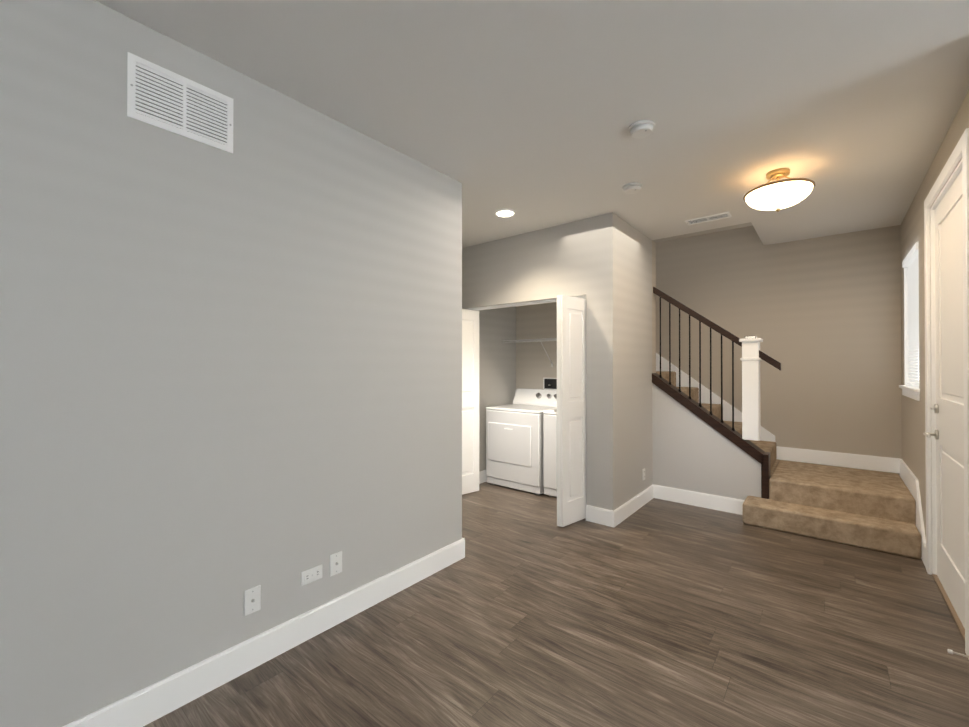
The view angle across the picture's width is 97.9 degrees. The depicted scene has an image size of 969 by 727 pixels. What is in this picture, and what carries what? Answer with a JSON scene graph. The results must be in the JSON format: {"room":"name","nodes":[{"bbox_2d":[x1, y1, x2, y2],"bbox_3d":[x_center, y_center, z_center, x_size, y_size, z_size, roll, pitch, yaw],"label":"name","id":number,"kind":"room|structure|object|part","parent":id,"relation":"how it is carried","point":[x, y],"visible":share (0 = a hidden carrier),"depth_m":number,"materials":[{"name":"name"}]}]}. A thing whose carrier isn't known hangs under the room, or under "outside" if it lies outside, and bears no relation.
{"room":"entryway","nodes":[
{"label":"entryway","id":0,"kind":"room"},
{"bbox_2d":[0,0,450,726],"bbox_3d":[-2.084,0.035,0.835,0.120,2.740,5.680,0,0,39],"label":"wall","id":1,"kind":"structure","parent":0,"point":[224,380],"depth_m":1.77,"materials":[{"name":"paint"}]},
{"bbox_2d":[127,52,232,153],"bbox_3d":[-1.251,-1.071,1.760,0.009,0.245,0.370,0,0,39],"label":"air vent","id":2,"kind":"object","parent":1,"relation":"in","point":[163,98],"visible":1,"depth_m":1.74,"materials":[{"name":"white metal"}]},
{"bbox_2d":[244,585,260,615],"bbox_3d":[-1.074,1.101,1.958,0.016,0.116,0.072,0,0,39],"label":"outlet","id":3,"kind":"object","parent":1,"relation":"attached to","point":[252,600],"visible":1,"depth_m":1.96,"materials":[{"name":"white plastic"}]},
{"bbox_2d":[63,538,464,726],"bbox_3d":[-1.951,1.335,0.884,0.016,0.140,5.696,0,0,39],"label":"baseboard","id":4,"kind":"structure","parent":1,"relation":"attached to","point":[154,702],"depth_m":1.96,"materials":[{"name":"white wood"}]},
{"bbox_2d":[301,564,321,585],"bbox_3d":[-0.893,1.096,2.186,0.008,0.072,0.116,0,0,39],"label":"duplex electrical outlet","id":5,"kind":"object","parent":1,"relation":"attached to","point":[311,575],"visible":1,"depth_m":2.18,"materials":[{"name":"white plastic"}]},
{"bbox_2d":[330,551,341,576],"bbox_3d":[-0.802,1.087,2.291,0.016,0.116,0.072,0,0,39],"label":"outlet","id":6,"kind":"object","parent":1,"relation":"attached to","point":[335,563],"visible":1,"depth_m":2.29,"materials":[{"name":"white plastic"}]},
{"bbox_2d":[450,178,461,543],"bbox_3d":[-1.202,0.051,3.858,2.580,2.740,0.120,0,0,39],"label":"wall","id":7,"kind":"structure","parent":0,"point":[456,361],"depth_m":3.04,"materials":[{"name":"paint"}]},
{"bbox_2d":[479,307,515,471],"bbox_3d":[0.075,0.058,5.294,0.120,2.740,0.940,0,0,39],"label":"wall","id":8,"kind":"structure","parent":0,"point":[497,370],"depth_m":5.26,"materials":[{"name":"paint"}]},
{"bbox_2d":[479,470,486,483],"bbox_3d":[0.118,1.358,5.233,0.016,0.140,0.910,0,0,39],"label":"baseboard","id":9,"kind":"structure","parent":8,"relation":"attached to","point":[482,474],"depth_m":5.05,"materials":[{"name":"white wood"}]},
{"bbox_2d":[95,0,968,247],"bbox_3d":[0.432,-1.394,1.155,8.600,0.120,9.350,0,0,39],"label":"ceiling","id":10,"kind":"structure","parent":0,"point":[529,112],"depth_m":2.06,"materials":[{"name":"white paint"}]},
{"bbox_2d":[494,209,515,217],"bbox_3d":[0.180,-1.316,3.692,0.188,0.021,0.188,0,0,39],"label":"recessed light","id":11,"kind":"object","parent":10,"relation":"in","point":[504,213],"visible":1,"depth_m":3.70,"materials":[{"name":"white"}]},
{"bbox_2d":[622,182,642,193],"bbox_3d":[1.105,-1.303,3.156,0.144,0.041,0.144,0,0,39],"label":"smoke detector","id":12,"kind":"object","parent":10,"relation":"attached to","point":[632,188],"visible":1,"depth_m":3.12,"materials":[{"name":"white plastic"}]},
{"bbox_2d":[628,120,654,138],"bbox_3d":[0.882,-1.307,2.369,0.144,0.041,0.144,0,0,39],"label":"smoke detector","id":13,"kind":"object","parent":10,"relation":"attached to","point":[640,129],"visible":0.98,"depth_m":2.34,"materials":[{"name":"white plastic"}]},
{"bbox_2d":[685,212,731,224],"bbox_3d":[2.034,-1.316,3.843,0.360,0.009,0.150,0,0,39],"label":"ceiling vent","id":14,"kind":"object","parent":10,"relation":"in","point":[709,218],"visible":0.98,"depth_m":3.83,"materials":[{"name":"white metal"}]},
{"bbox_2d":[743,168,815,211],"bbox_3d":[2.034,-1.188,2.925,0.414,0.273,0.414,0,0,39],"label":"ceiling light fixture","id":15,"kind":"object","parent":10,"relation":"attached to","point":[777,195],"visible":1,"depth_m":2.83,"materials":[{"name":"white glass"}]},
{"bbox_3d":[2.034,-1.135,2.925,0.390,0.109,0.390,0,0,39],"label":"lamp shade","id":16,"kind":"part","parent":15,"relation":"part of","materials":[{"name":"white glass"}]},
{"bbox_2d":[462,212,617,510],"bbox_3d":[-0.036,0.055,4.700,3.080,2.740,0.120,0,0,39],"label":"wall","id":17,"kind":"structure","parent":0,"point":[577,258],"depth_m":3.83,"materials":[{"name":"paint"}]},
{"bbox_2d":[462,309,478,494],"bbox_3d":[-0.249,0.413,4.628,0.208,2.000,0.377,0,0,39],"label":"bifold closet door","id":18,"kind":"structure","parent":17,"relation":"in","point":[470,401],"depth_m":4.62,"materials":[{"name":"white wood"}]},
{"bbox_2d":[466,295,585,310],"bbox_3d":[0.372,-0.612,4.365,1.520,0.030,0.030,0,0,39],"label":"trim","id":19,"kind":"structure","parent":17,"relation":"attached to","point":[519,304],"depth_m":4.36,"materials":[{"name":"white wood"}]},
{"bbox_2d":[554,295,585,526],"bbox_3d":[0.768,0.408,3.795,0.182,2.000,0.378,0,0,39],"label":"bifold closet door","id":20,"kind":"structure","parent":17,"relation":"in","point":[570,410],"depth_m":3.72,"materials":[{"name":"white wood"}]},
{"bbox_2d":[599,508,610,521],"bbox_3d":[1.384,1.353,4.199,0.016,0.140,0.910,0,0,39],"label":"baseboard","id":21,"kind":"structure","parent":17,"relation":"attached to","point":[604,514],"depth_m":3.71,"materials":[{"name":"white wood"}]},
{"bbox_2d":[143,482,968,726],"bbox_3d":[0.432,1.456,1.140,8.600,0.100,9.350,0,0,39],"label":"floor","id":22,"kind":"structure","parent":0,"point":[526,611],"depth_m":2.15,"materials":[{"name":"brown wood"}]},
{"bbox_2d":[486,388,556,494],"bbox_3d":[0.520,0.874,5.014,0.742,1.105,0.734,0,0,39],"label":"dryer","id":23,"kind":"object","parent":22,"relation":"on","point":[515,445],"visible":0.73,"depth_m":4.75,"materials":[{"name":"white metal"}]},
{"bbox_2d":[543,409,556,496],"bbox_3d":[1.105,0.872,4.571,0.689,1.105,0.679,0,0,39],"label":"washer","id":24,"kind":"object","parent":22,"relation":"on","point":[550,453],"visible":0.12,"depth_m":4.47,"materials":[{"name":"white metal"}]},
{"bbox_2d":[656,371,921,558],"bbox_3d":[1.749,-0.093,4.981,4.615,3.040,1.252,0,0,39],"label":"stairs","id":25,"kind":"structure","parent":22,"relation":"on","point":[871,510],"depth_m":3.52,"materials":[{"name":"beige carpet"}]},
{"bbox_2d":[618,217,652,506],"bbox_3d":[1.446,0.052,4.174,0.120,2.740,0.940,0,0,39],"label":"wall","id":26,"kind":"structure","parent":0,"point":[635,449],"depth_m":4.08,"materials":[{"name":"paint"}]},
{"bbox_2d":[611,484,654,527],"bbox_3d":[1.455,1.352,4.071,0.016,0.140,1.076,0,0,39],"label":"baseboard","id":27,"kind":"structure","parent":26,"relation":"attached to","point":[631,506],"depth_m":3.97,"materials":[{"name":"white wood"}]},
{"bbox_2d":[642,468,644,480],"bbox_3d":[1.616,1.123,4.275,0.008,0.116,0.072,0,0,39],"label":"duplex electrical outlet","id":28,"kind":"object","parent":26,"relation":"attached to","point":[643,474],"visible":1,"depth_m":4.26,"materials":[{"name":"white plastic"}]},
{"bbox_2d":[516,222,769,499],"bbox_3d":[0.988,-1.172,5.239,4.232,5.200,0.156,0,0,39],"label":"wall","id":29,"kind":"structure","parent":0,"point":[697,448],"depth_m":4.32,"materials":[{"name":"paint"}]},
{"bbox_2d":[502,338,556,366],"bbox_3d":[0.960,-0.134,4.979,1.642,0.342,0.309,0,0,39],"label":"wire shelf","id":30,"kind":"object","parent":29,"relation":"attached to","point":[534,340],"visible":0.38,"depth_m":5.21,"materials":[{"name":"white metal"}]},
{"bbox_2d":[543,378,556,389],"bbox_3d":[0.863,0.253,5.230,0.320,0.150,0.040,0,0,39],"label":"washer outlet box","id":31,"kind":"object","parent":29,"relation":"attached to","point":[550,383],"visible":0.5,"depth_m":5.27,"materials":[{"name":"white plastic"}]},
{"bbox_2d":[655,485,744,514],"bbox_3d":[2.131,1.353,4.204,0.815,0.140,0.016,0,0,39],"label":"baseboard","id":32,"kind":"structure","parent":29,"relation":"attached to","point":[721,503],"depth_m":4.18,"materials":[{"name":"white wood"}]},
{"bbox_2d":[653,287,780,440],"bbox_3d":[2.262,-0.057,4.192,1.118,1.543,0.172,0,0,39],"label":"stair railing","id":33,"kind":"object","parent":29,"relation":"on","point":[753,355],"visible":0.94,"depth_m":3.97,"materials":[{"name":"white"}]},
{"bbox_3d":[2.262,-0.381,4.194,1.118,0.894,0.072,0,0,39],"label":"handrail","id":34,"kind":"part","parent":33,"relation":"part of","materials":[{"name":"brown wood"}]},
{"bbox_3d":[2.517,0.228,3.982,0.172,0.972,0.172,0,0,39],"label":"post","id":35,"kind":"part","parent":33,"relation":"part of","materials":[{"name":"white wood"}]},
{"bbox_2d":[656,225,901,474],"bbox_3d":[2.032,-1.170,5.665,5.310,5.200,0.120,0,0,39],"label":"wall","id":36,"kind":"structure","parent":0,"point":[820,317],"depth_m":4.48,"materials":[{"name":"paint"}]},
{"bbox_2d":[656,353,774,441],"bbox_3d":[1.683,-0.515,5.858,3.880,3.133,0.016,0,0,39],"label":"trim","id":37,"kind":"structure","parent":36,"relation":"attached to","point":[766,435],"depth_m":5.05,"materials":[{"name":"white wood"}]},
{"bbox_2d":[776,446,899,472],"bbox_3d":[3.563,0.973,4.314,0.974,0.140,0.016,0,0,39],"label":"baseboard","id":38,"kind":"structure","parent":36,"relation":"attached to","point":[877,463],"depth_m":4.27,"materials":[{"name":"white wood"}]},
{"bbox_2d":[900,90,968,536],"bbox_3d":[3.070,0.045,2.827,0.120,2.740,3.190,0,0,39],"label":"wall","id":39,"kind":"structure","parent":0,"point":[913,410],"depth_m":3.16,"materials":[{"name":"paint"}]},
{"bbox_2d":[899,242,919,400],"bbox_3d":[3.583,-0.325,3.501,0.135,1.217,0.880,0,0,39],"label":"window unit","id":40,"kind":"structure","parent":39,"relation":"in","point":[910,266],"depth_m":3.62,"materials":[{"name":"white"}]},
{"bbox_2d":[900,459,925,566],"bbox_3d":[3.489,1.159,3.441,0.016,0.520,1.429,0,0,39],"label":"trim","id":41,"kind":"structure","parent":39,"relation":"attached to","point":[909,479],"depth_m":3.23,"materials":[{"name":"white wood"}]},
{"bbox_2d":[923,170,964,627],"bbox_3d":[2.686,0.187,2.437,0.111,2.428,0.992,0,0,39],"label":"entry door","id":42,"kind":"structure","parent":39,"relation":"in","point":[948,408],"depth_m":2.48,"materials":[{"name":"white wood"}]},
{"bbox_2d":[924,128,968,658],"bbox_3d":[2.698,0.145,2.427,0.090,2.535,1.150,0,0,39],"label":"door frame","id":43,"kind":"structure","parent":39,"relation":"attached to","point":[960,150],"depth_m":2.80,"materials":[{"name":"white wood"}]},
{"bbox_2d":[932,574,964,640],"bbox_3d":[2.706,1.408,2.414,0.070,0.010,1.000,0,0,39],"label":"entry door sill","id":44,"kind":"structure","parent":39,"relation":"attached to","point":[950,606],"depth_m":2.44,"materials":[{"name":"brown"}]},
{"bbox_2d":[948,649,968,657],"bbox_3d":[2.188,1.335,1.933,0.090,0.027,0.028,0,0,39],"label":"doorstop","id":45,"kind":"object","parent":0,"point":[953,652],"visible":1,"depth_m":1.94,"materials":[{"name":"silver metal"}]}
]}

